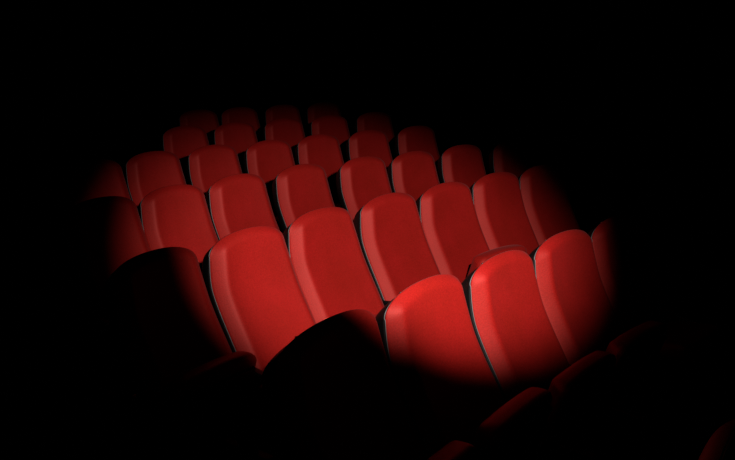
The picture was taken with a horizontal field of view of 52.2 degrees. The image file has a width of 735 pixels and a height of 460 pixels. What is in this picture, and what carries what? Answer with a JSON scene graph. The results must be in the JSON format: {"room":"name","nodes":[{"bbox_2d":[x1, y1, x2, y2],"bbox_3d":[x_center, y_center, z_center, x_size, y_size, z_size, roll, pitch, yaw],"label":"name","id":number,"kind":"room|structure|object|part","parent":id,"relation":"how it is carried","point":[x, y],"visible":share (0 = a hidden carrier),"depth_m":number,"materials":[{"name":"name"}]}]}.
{"room":"auditorium","nodes":[
{"label":"auditorium","id":0,"kind":"room"},
{"bbox_2d":[0,0,285,145],"bbox_3d":[-7.458,-2.906,11.020,0.100,5.400,19.200,7,15,33],"label":"wall","id":1,"kind":"structure","parent":0,"point":[69,69],"depth_m":14.93,"materials":[{"name":"black fabric"}]},
{"bbox_2d":[0,116,734,459],"bbox_3d":[-0.320,0.133,6.795,17.000,0.720,19.000,7,15,33],"label":"floor","id":2,"kind":"structure","parent":0,"point":[680,183],"depth_m":6.11,"materials":[{"name":"carpet"}]},
{"bbox_2d":[59,159,130,309],"bbox_3d":[-1.746,0.038,5.201,0.668,1.021,0.522,9,16,40],"label":"seat","id":3,"kind":"object","parent":2,"relation":"on","point":[81,181],"visible":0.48,"depth_m":5.23,"materials":[{"name":"red fabric"}]},
{"bbox_3d":[-1.827,-0.174,5.244,0.292,0.621,0.484,9,16,40],"label":"backrest","id":4,"kind":"part","parent":3,"relation":"part of","materials":[{"name":"red fabric"}]},
{"bbox_2d":[60,196,150,400],"bbox_3d":[-1.286,0.349,4.120,0.668,1.021,0.522,8,16,37],"label":"seat","id":5,"kind":"object","parent":2,"relation":"on","point":[100,234],"visible":0.67,"depth_m":4.05,"materials":[{"name":"red fabric"}]},
{"bbox_3d":[-1.453,0.463,3.971,0.259,0.061,0.042,8,16,37],"label":"armrest","id":6,"kind":"part","parent":5,"relation":"part of","materials":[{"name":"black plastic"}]},
{"bbox_2d":[100,317,113,336],"bbox_3d":[-1.165,0.483,4.076,0.391,0.142,0.470,8,16,37],"label":"seat cushion","id":7,"kind":"object","parent":5,"relation":"on","point":[104,332],"depth_m":3.95,"materials":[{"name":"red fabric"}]},
{"bbox_3d":[-1.372,0.138,4.158,0.292,0.621,0.484,8,16,37],"label":"backrest","id":8,"kind":"part","parent":5,"relation":"part of","materials":[{"name":"red fabric"}]},
{"bbox_2d":[124,151,185,207],"bbox_3d":[-1.446,-0.062,5.624,0.668,1.021,0.522,10,17,42],"label":"seat","id":9,"kind":"object","parent":2,"relation":"on","point":[144,173],"visible":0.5,"depth_m":5.65,"materials":[{"name":"red fabric"}]},
{"bbox_2d":[137,184,218,275],"bbox_3d":[-0.986,0.263,4.475,0.668,1.021,0.522,9,16,39],"label":"seat","id":10,"kind":"object","parent":2,"relation":"on","point":[173,215],"visible":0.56,"depth_m":4.52,"materials":[{"name":"red fabric"}]},
{"bbox_2d":[104,247,256,459],"bbox_3d":[-0.805,0.605,3.284,0.456,1.021,0.528,8,15,35],"label":"seat","id":11,"kind":"object","parent":2,"relation":"on","point":[190,386],"visible":1,"depth_m":3.17,"materials":[{"name":"red fabric"}]},
{"bbox_3d":[-0.880,0.731,3.066,0.259,0.061,0.042,8,15,35],"label":"armrest","id":12,"kind":"part","parent":11,"relation":"part of","materials":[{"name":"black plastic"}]},
{"bbox_3d":[-0.809,0.406,3.256,0.292,0.621,0.496,8,15,35],"label":"backrest","id":13,"kind":"part","parent":11,"relation":"part of","materials":[{"name":"red fabric"}]},
{"bbox_2d":[161,351,256,453],"bbox_3d":[-0.689,0.724,3.244,0.196,0.343,0.470,8,15,35],"label":"seat cushion","id":14,"kind":"object","parent":11,"relation":"on","point":[205,393],"depth_m":3.16,"materials":[{"name":"red fabric"}]},
{"bbox_2d":[161,126,208,184],"bbox_3d":[-1.556,-0.446,6.997,0.522,1.021,0.668,-13,17,-41],"label":"seat","id":15,"kind":"object","parent":2,"relation":"on","point":[181,141],"visible":0.42,"depth_m":7.03,"materials":[{"name":"red fabric"}]},
{"bbox_2d":[178,110,218,144],"bbox_3d":[-1.711,-0.792,8.207,0.523,1.021,0.668,-12,16,-39],"label":"seat","id":16,"kind":"object","parent":2,"relation":"on","point":[207,120],"visible":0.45,"depth_m":8.30,"materials":[{"name":"red fabric"}]},
{"bbox_2d":[186,144,279,228],"bbox_3d":[-1.074,-0.153,5.990,0.522,1.021,0.668,-13,17,-43],"label":"seat","id":17,"kind":"object","parent":2,"relation":"on","point":[206,165],"visible":0.44,"depth_m":6.01,"materials":[{"name":"red fabric"}]},
{"bbox_3d":[-1.148,-0.366,6.038,0.484,0.621,0.292,-13,17,-43],"label":"backrest","id":18,"kind":"part","parent":17,"relation":"part of","materials":[{"name":"red fabric"}]},
{"bbox_2d":[213,122,257,173],"bbox_3d":[-1.144,-0.523,7.299,0.522,1.021,0.668,-12,16,-39],"label":"seat","id":19,"kind":"object","parent":2,"relation":"on","point":[240,136],"visible":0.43,"depth_m":7.36,"materials":[{"name":"red fabric"}]},
{"bbox_2d":[220,107,262,141],"bbox_3d":[-1.318,-0.871,8.517,0.522,1.021,0.668,-11,16,-37],"label":"seat","id":20,"kind":"object","parent":2,"relation":"on","point":[237,114],"visible":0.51,"depth_m":8.62,"materials":[{"name":"red fabric"}]},
{"bbox_2d":[205,174,279,239],"bbox_3d":[-0.671,0.168,4.872,0.668,1.021,0.522,10,17,42],"label":"seat","id":21,"kind":"object","parent":2,"relation":"on","point":[236,202],"visible":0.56,"depth_m":4.90,"materials":[{"name":"red fabric"}]},
{"bbox_2d":[202,226,315,459],"bbox_3d":[-0.381,0.521,3.616,0.668,1.021,0.546,9,16,38],"label":"seat","id":22,"kind":"object","parent":2,"relation":"on","point":[259,303],"visible":0.76,"depth_m":3.58,"materials":[{"name":"red fabric"}]},
{"bbox_3d":[-0.556,0.636,3.460,0.259,0.061,0.042,9,16,38],"label":"armrest","id":23,"kind":"part","parent":22,"relation":"part of","materials":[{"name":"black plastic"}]},
{"bbox_2d":[254,366,265,389],"bbox_3d":[-0.267,0.658,3.562,0.391,0.142,0.470,9,16,38],"label":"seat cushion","id":24,"kind":"object","parent":22,"relation":"on","point":[257,383],"depth_m":3.47,"materials":[{"name":"red fabric"}]},
{"bbox_3d":[-0.472,0.311,3.647,0.292,0.621,0.532,9,16,38],"label":"backrest","id":25,"kind":"part","parent":22,"relation":"part of","materials":[{"name":"red fabric"}]},
{"bbox_2d":[244,140,294,231],"bbox_3d":[-0.665,-0.223,6.265,0.523,1.021,0.668,-12,17,-41],"label":"seat","id":26,"kind":"object","parent":2,"relation":"on","point":[266,159],"visible":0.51,"depth_m":6.29,"materials":[{"name":"red fabric"}]},
{"bbox_2d":[263,118,304,164],"bbox_3d":[-0.715,-0.623,7.702,0.522,1.021,0.668,-11,16,-37],"label":"seat","id":27,"kind":"object","parent":2,"relation":"on","point":[290,131],"visible":0.38,"depth_m":7.78,"materials":[{"name":"red fabric"}]},
{"bbox_2d":[264,104,305,137],"bbox_3d":[-0.869,-0.954,8.846,0.522,1.021,0.668,-10,15,-35],"label":"seat","id":28,"kind":"object","parent":2,"relation":"on","point":[277,111],"visible":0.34,"depth_m":8.91,"materials":[{"name":"red fabric"}]},
{"bbox_2d":[272,164,334,232],"bbox_3d":[-0.296,0.067,5.287,0.522,1.021,0.668,-13,17,-43],"label":"seat","id":29,"kind":"object","parent":2,"relation":"on","point":[297,190],"visible":0.44,"depth_m":5.30,"materials":[{"name":"red fabric"}]},
{"bbox_2d":[295,134,343,207],"bbox_3d":[-0.280,-0.323,6.674,0.522,1.021,0.668,-11,16,-38],"label":"seat","id":30,"kind":"object","parent":2,"relation":"on","point":[323,150],"visible":0.41,"depth_m":6.74,"materials":[{"name":"red fabric"}]},
{"bbox_2d":[306,102,340,132],"bbox_3d":[-0.391,-1.037,9.169,0.555,1.021,0.668,-9,15,-33],"label":"seat","id":31,"kind":"object","parent":2,"relation":"on","point":[316,110],"visible":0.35,"depth_m":9.21,"materials":[{"name":"red fabric"}]},
{"bbox_2d":[309,115,349,163],"bbox_3d":[-0.263,-0.693,7.971,0.523,1.021,0.668,-10,15,-35],"label":"seat","id":32,"kind":"object","parent":2,"relation":"on","point":[336,126],"visible":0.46,"depth_m":8.07,"materials":[{"name":"red fabric"}]},
{"bbox_2d":[283,207,383,322],"bbox_3d":[-0.059,0.413,4.067,0.668,1.021,0.546,10,17,41],"label":"seat","id":33,"kind":"object","parent":2,"relation":"on","point":[334,277],"visible":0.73,"depth_m":4.08,"materials":[{"name":"red fabric"}]},
{"bbox_2d":[336,156,391,223],"bbox_3d":[0.135,-0.021,5.634,0.523,1.021,0.668,-12,16,-40],"label":"seat","id":34,"kind":"object","parent":2,"relation":"on","point":[359,180],"visible":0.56,"depth_m":5.65,"materials":[{"name":"red fabric"}]},
{"bbox_2d":[262,309,476,459],"bbox_3d":[0.039,0.824,2.574,0.556,1.021,0.597,7,15,34],"label":"seat","id":35,"kind":"object","parent":2,"relation":"on","point":[332,392],"visible":1,"depth_m":2.53,"materials":[{"name":"red fabric"}]},
{"bbox_2d":[427,440,476,459],"bbox_3d":[0.183,0.913,2.492,0.209,0.340,0.470,7,15,34],"label":"seat cushion","id":36,"kind":"object","parent":35,"relation":"on","point":[454,450],"depth_m":2.51,"materials":[{"name":"red fabric"}]},
{"bbox_2d":[346,130,392,171],"bbox_3d":[0.160,-0.406,7.000,0.522,1.021,0.668,-11,15,-36],"label":"seat","id":37,"kind":"object","parent":2,"relation":"on","point":[374,143],"visible":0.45,"depth_m":7.07,"materials":[{"name":"red fabric"}]},
{"bbox_2d":[355,112,396,159],"bbox_3d":[0.225,-0.790,8.357,0.555,1.021,0.668,-9,15,-32],"label":"seat","id":38,"kind":"object","parent":2,"relation":"on","point":[380,121],"visible":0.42,"depth_m":8.46,"materials":[{"name":"red fabric"}]},
{"bbox_2d":[354,192,440,305],"bbox_3d":[0.318,0.313,4.477,0.668,1.021,0.546,11,17,44],"label":"seat","id":39,"kind":"object","parent":2,"relation":"on","point":[395,248],"visible":0.63,"depth_m":4.48,"materials":[{"name":"red fabric"}]},
{"bbox_2d":[387,151,439,201],"bbox_3d":[0.526,-0.090,5.906,0.522,1.021,0.668,-11,16,-38],"label":"seat","id":40,"kind":"object","parent":2,"relation":"on","point":[412,173],"visible":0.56,"depth_m":5.95,"materials":[{"name":"red fabric"}]},
{"bbox_2d":[395,126,439,182],"bbox_3d":[0.641,-0.492,7.338,0.555,1.021,0.668,-10,15,-33],"label":"seat","id":41,"kind":"object","parent":2,"relation":"on","point":[413,138],"visible":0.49,"depth_m":7.41,"materials":[{"name":"red fabric"}]},
{"bbox_2d":[438,145,485,187],"bbox_3d":[0.953,-0.182,6.275,0.522,1.021,0.668,-10,15,-35],"label":"seat","id":42,"kind":"object","parent":2,"relation":"on","point":[464,164],"visible":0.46,"depth_m":6.33,"materials":[{"name":"red fabric"}]},
{"bbox_2d":[375,274,551,459],"bbox_3d":[0.397,0.720,3.001,0.556,1.021,0.569,8,16,38],"label":"seat","id":43,"kind":"object","parent":2,"relation":"on","point":[442,375],"visible":0.9,"depth_m":2.91,"materials":[{"name":"red fabric"}]},
{"bbox_3d":[0.346,0.518,2.994,0.292,0.621,0.564,8,16,38],"label":"backrest","id":44,"kind":"part","parent":43,"relation":"part of","materials":[{"name":"red fabric"}]},
{"bbox_2d":[472,387,551,459],"bbox_3d":[0.534,0.811,2.911,0.209,0.340,0.470,8,16,38],"label":"seat cushion","id":45,"kind":"object","parent":43,"relation":"on","point":[512,432],"depth_m":2.79,"materials":[{"name":"red fabric"}]},
{"bbox_2d":[416,182,526,282],"bbox_3d":[0.666,0.220,4.860,0.546,1.021,0.585,-12,17,-41],"label":"seat","id":46,"kind":"object","parent":2,"relation":"on","point":[456,240],"visible":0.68,"depth_m":4.83,"materials":[{"name":"red fabric"}]},
{"bbox_3d":[0.615,0.013,4.873,0.532,0.621,0.292,-12,17,-41],"label":"backrest","id":47,"kind":"part","parent":46,"relation":"part of","materials":[{"name":"red fabric"}]},
{"bbox_2d":[467,245,526,275],"bbox_3d":[0.795,0.271,4.734,0.470,0.340,0.213,-12,17,-41],"label":"seat cushion","id":48,"kind":"object","parent":46,"relation":"on","point":[481,258],"depth_m":4.58,"materials":[{"name":"red fabric"}]},
{"bbox_2d":[469,172,538,254],"bbox_3d":[1.076,0.133,5.207,0.534,1.021,0.668,-11,16,-38],"label":"seat","id":49,"kind":"object","parent":2,"relation":"on","point":[503,219],"visible":0.53,"depth_m":5.25,"materials":[{"name":"red fabric"}]},
{"bbox_2d":[489,140,574,214],"bbox_3d":[1.437,-0.254,6.546,0.555,1.021,0.668,-9,15,-33],"label":"seat","id":50,"kind":"object","parent":2,"relation":"on","point":[515,157],"visible":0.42,"depth_m":6.60,"materials":[{"name":"red fabric"}]},
{"bbox_3d":[1.369,-0.468,6.596,0.484,0.621,0.292,-9,15,-33],"label":"backrest","id":51,"kind":"part","parent":50,"relation":"part of","materials":[{"name":"red fabric"}]},
{"bbox_2d":[461,250,615,449],"bbox_3d":[0.765,0.630,3.370,0.556,1.021,0.546,10,17,41],"label":"seat","id":52,"kind":"object","parent":2,"relation":"on","point":[517,339],"visible":0.91,"depth_m":3.27,"materials":[{"name":"red fabric"}]},
{"bbox_3d":[0.720,0.426,3.369,0.292,0.621,0.532,10,17,41],"label":"backrest","id":53,"kind":"part","parent":52,"relation":"part of","materials":[{"name":"red fabric"}]},
{"bbox_2d":[536,351,615,448],"bbox_3d":[0.900,0.722,3.276,0.209,0.340,0.470,10,17,41],"label":"seat cushion","id":54,"kind":"object","parent":52,"relation":"on","point":[577,392],"depth_m":3.15,"materials":[{"name":"red fabric"}]},
{"bbox_2d":[518,164,579,244],"bbox_3d":[1.473,0.052,5.532,0.555,1.021,0.668,-10,15,-35],"label":"seat","id":55,"kind":"object","parent":2,"relation":"on","point":[548,208],"visible":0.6,"depth_m":5.57,"materials":[{"name":"red fabric"}]},
{"bbox_2d":[529,229,666,459],"bbox_3d":[1.142,0.535,3.756,0.556,1.021,0.554,11,17,44],"label":"seat","id":56,"kind":"object","parent":2,"relation":"on","point":[580,312],"visible":0.79,"depth_m":3.66,"materials":[{"name":"red fabric"}]},
{"bbox_3d":[1.097,0.332,3.754,0.292,0.621,0.548,11,17,44],"label":"backrest","id":57,"kind":"part","parent":56,"relation":"part of","materials":[{"name":"red fabric"}]},
{"bbox_2d":[599,321,666,404],"bbox_3d":[1.267,0.630,3.652,0.209,0.340,0.470,11,17,44],"label":"seat cushion","id":58,"kind":"object","parent":56,"relation":"on","point":[635,351],"depth_m":3.54,"materials":[{"name":"red fabric"}]},
{"bbox_2d":[588,213,728,421],"bbox_3d":[1.572,0.453,4.082,0.555,1.021,0.668,-12,16,-40],"label":"seat","id":59,"kind":"object","parent":2,"relation":"on","point":[636,293],"visible":0.77,"depth_m":4.06,"materials":[{"name":"red fabric"}]},
{"bbox_3d":[1.491,0.241,4.123,0.548,0.621,0.292,-12,16,-40],"label":"backrest","id":60,"kind":"part","parent":59,"relation":"part of","materials":[{"name":"red fabric"}]},
{"bbox_3d":[1.744,0.480,4.283,0.042,0.061,0.259,-12,16,-40],"label":"armrest","id":61,"kind":"part","parent":59,"relation":"part of","materials":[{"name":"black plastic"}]},
{"bbox_2d":[656,320,728,364],"bbox_3d":[1.667,0.594,4.008,0.470,0.142,0.391,-12,16,-40],"label":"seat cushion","id":62,"kind":"object","parent":59,"relation":"on","point":[687,342],"depth_m":3.86,"materials":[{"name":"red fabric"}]},
{"bbox_2d":[698,419,734,459],"bbox_3d":[1.148,1.038,1.855,0.668,1.021,0.555,7,15,34],"label":"seat","id":63,"kind":"object","parent":2,"relation":"on","point":[721,445],"visible":1,"depth_m":1.89,"materials":[{"name":"red fabric"}]},
{"bbox_3d":[1.050,0.831,1.877,0.292,0.621,0.548,7,15,34],"label":"backrest","id":64,"kind":"part","parent":63,"relation":"part of","materials":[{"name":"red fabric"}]},
{"bbox_2d":[281,0,734,129],"bbox_3d":[4.968,-3.869,14.016,17.000,5.400,0.100,7,15,33],"label":"wall","id":65,"kind":"structure","parent":0,"point":[670,64],"depth_m":15.35,"materials":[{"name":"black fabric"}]}
]}

